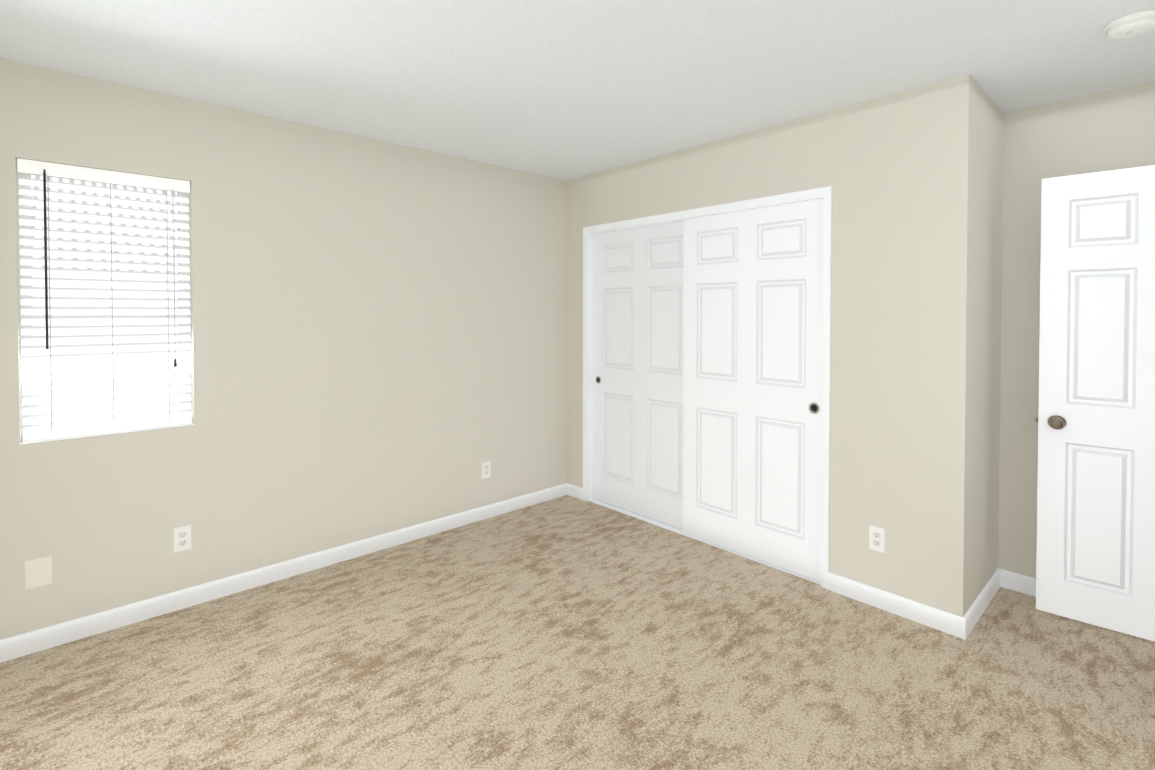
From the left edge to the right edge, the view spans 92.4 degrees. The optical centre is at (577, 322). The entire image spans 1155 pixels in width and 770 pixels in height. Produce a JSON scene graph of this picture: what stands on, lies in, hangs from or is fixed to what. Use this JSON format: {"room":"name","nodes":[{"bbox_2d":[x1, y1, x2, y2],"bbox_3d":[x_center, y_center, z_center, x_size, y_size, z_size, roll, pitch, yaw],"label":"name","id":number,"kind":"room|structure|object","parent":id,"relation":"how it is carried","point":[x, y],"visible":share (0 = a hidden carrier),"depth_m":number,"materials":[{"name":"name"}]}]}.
{"room":"empty bedroom","nodes":[
{"label":"empty bedroom","id":0,"kind":"room"},
{"bbox_2d":[0,58,566,639],"bbox_3d":[-1.165,0.137,3.414,4.430,2.440,0.150,-1,1,-43],"label":"wall","id":1,"kind":"structure","parent":0,"point":[378,336],"depth_m":2.97,"materials":[{"name":"paint"}]},
{"bbox_2d":[24,555,51,589],"bbox_3d":[-2.257,1.046,2.319,0.082,0.120,0.006,-1,1,-43],"label":"electrical outlet cover","id":2,"kind":"object","parent":1,"relation":"attached to","point":[38,572],"visible":1,"depth_m":2.32,"materials":[{"name":"beige paint"}]},
{"bbox_2d":[17,158,193,444],"bbox_3d":[-2.119,-0.091,2.519,0.595,1.178,0.141,-1,1,-43],"label":"window blind","id":3,"kind":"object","parent":1,"relation":"in","point":[52,426],"depth_m":2.47,"materials":[{"name":"white plastic"}]},
{"bbox_2d":[173,525,191,552],"bbox_3d":[-1.892,1.037,2.653,0.070,0.115,0.007,-1,1,-43],"label":"electrical outlet","id":4,"kind":"object","parent":1,"relation":"attached to","point":[182,538],"visible":1,"depth_m":2.65,"materials":[{"name":"white plastic"}]},
{"bbox_2d":[0,483,567,662],"bbox_3d":[-1.364,1.318,3.140,3.500,0.088,0.013,-1,1,-43],"label":"baseboard","id":5,"kind":"structure","parent":1,"relation":"attached to","point":[23,644],"depth_m":2.81,"materials":[{"name":"white wood"}]},
{"bbox_2d":[482,461,490,478],"bbox_3d":[-0.627,1.016,3.816,0.070,0.115,0.007,-1,1,-43],"label":"electrical outlet","id":6,"kind":"object","parent":1,"relation":"attached to","point":[486,469],"visible":1,"depth_m":3.81,"materials":[{"name":"white plastic"}]},
{"bbox_2d":[0,495,1154,769],"bbox_3d":[0.550,1.438,1.568,4.430,0.100,5.220,-1,1,-43],"label":"floor","id":7,"kind":"structure","parent":0,"point":[566,633],"depth_m":2.16,"materials":[{"name":"carpet"}]},
{"bbox_2d":[0,0,1154,180],"bbox_3d":[0.550,-1.102,1.526,4.430,0.100,5.220,-1,1,-43],"label":"ceiling","id":8,"kind":"structure","parent":0,"point":[566,90],"depth_m":2.24,"materials":[{"name":"paint"}]},
{"bbox_2d":[1104,10,1154,38],"bbox_3d":[1.952,-1.038,1.946,0.148,0.041,0.148,-1,1,-43],"label":"smoke detector","id":9,"kind":"object","parent":8,"relation":"attached to","point":[1133,24],"visible":0.98,"depth_m":1.92,"materials":[{"name":"white plastic"}]},
{"bbox_2d":[567,74,974,616],"bbox_3d":[0.837,0.638,3.394,0.100,3.440,2.600,-1,1,-43],"label":"wall","id":10,"kind":"structure","parent":0,"point":[895,171],"depth_m":2.63,"materials":[{"name":"paint"}]},
{"bbox_2d":[567,483,582,499],"bbox_3d":[-0.017,1.300,4.250,0.013,0.088,0.175,-1,1,-43],"label":"baseboard","id":11,"kind":"structure","parent":10,"relation":"attached to","point":[574,491],"depth_m":4.25,"materials":[{"name":"white wood"}]},
{"bbox_2d":[593,221,683,528],"bbox_3d":[0.446,0.341,3.855,0.037,1.995,0.930,-1,1,-43],"label":"sliding closet door","id":12,"kind":"structure","parent":10,"relation":"in","point":[638,370],"depth_m":3.85,"materials":[{"name":"white wood"}]},
{"bbox_2d":[583,186,831,588],"bbox_3d":[0.701,0.327,3.529,0.110,2.057,1.834,-1,1,-43],"label":"trim","id":13,"kind":"structure","parent":10,"relation":"attached to","point":[824,194],"depth_m":3.26,"materials":[{"name":"white wood"}]},
{"bbox_2d":[683,199,822,580],"bbox_3d":[0.987,0.351,3.209,0.037,1.995,0.895,-1,1,-43],"label":"sliding closet door","id":14,"kind":"structure","parent":10,"relation":"in","point":[752,349],"depth_m":3.16,"materials":[{"name":"white wood"}]},
{"bbox_2d":[869,525,884,552],"bbox_3d":[1.440,1.043,2.665,0.007,0.115,0.070,-1,1,-43],"label":"electrical outlet","id":15,"kind":"object","parent":10,"relation":"attached to","point":[876,538],"visible":1,"depth_m":2.66,"materials":[{"name":"white plastic"}]},
{"bbox_2d":[828,572,965,639],"bbox_3d":[1.484,1.327,2.618,0.013,0.088,0.591,-1,1,-43],"label":"baseboard","id":16,"kind":"structure","parent":10,"relation":"attached to","point":[937,619],"depth_m":2.59,"materials":[{"name":"white wood"}]},
{"bbox_2d":[969,81,1003,607],"bbox_3d":[1.937,0.149,2.699,0.590,2.440,0.100,-1,1,-43],"label":"wall","id":17,"kind":"structure","parent":0,"point":[986,322],"depth_m":2.64,"materials":[{"name":"paint"}]},
{"bbox_2d":[963,568,1000,637],"bbox_3d":[1.938,1.326,2.643,0.690,0.088,0.013,-1,1,-43],"label":"baseboard return","id":18,"kind":"object","parent":17,"relation":"attached to","point":[977,608],"visible":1,"depth_m":2.60,"materials":[{"name":"white wood"}]},
{"bbox_2d":[998,81,1154,577],"bbox_3d":[2.147,0.144,2.994,0.120,2.440,4.950,-1,1,-43],"label":"wall","id":19,"kind":"structure","parent":0,"point":[1106,130],"depth_m":2.77,"materials":[{"name":"paint"}]},
{"bbox_2d":[1000,569,1035,596],"bbox_3d":[2.519,1.328,2.511,0.013,0.088,0.967,-1,1,-43],"label":"baseboard","id":20,"kind":"structure","parent":19,"relation":"attached to","point":[1020,583],"depth_m":2.81,"materials":[{"name":"white wood"}]},
{"bbox_3d":[1.304,0.683,0.646,4.310,3.440,0.120,-1,1,-43],"label":"wall","id":21,"kind":"structure","parent":0,"visible":0},
{"bbox_2d":[1035,165,1154,640],"bbox_3d":[2.468,0.347,2.368,0.783,2.030,0.169,1,1,41],"label":"door leaf","id":22,"kind":"structure","parent":21,"relation":"in","point":[1095,557],"depth_m":2.47,"materials":[{"name":"white wood"}]},
{"label":"outside","id":23,"kind":"structure","parent":0,"visible":0},
{"bbox_3d":[-16.257,4.238,16.811,80.000,0.198,39.800,-1,1,-43],"label":"lawn","id":24,"kind":"structure","parent":23,"visible":0},
{"bbox_2d":[31,174,179,423],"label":"window","id":25,"kind":"structure","parent":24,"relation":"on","point":[105,204],"depth_m":8.08,"materials":[{"name":"clear glass"}]}
]}

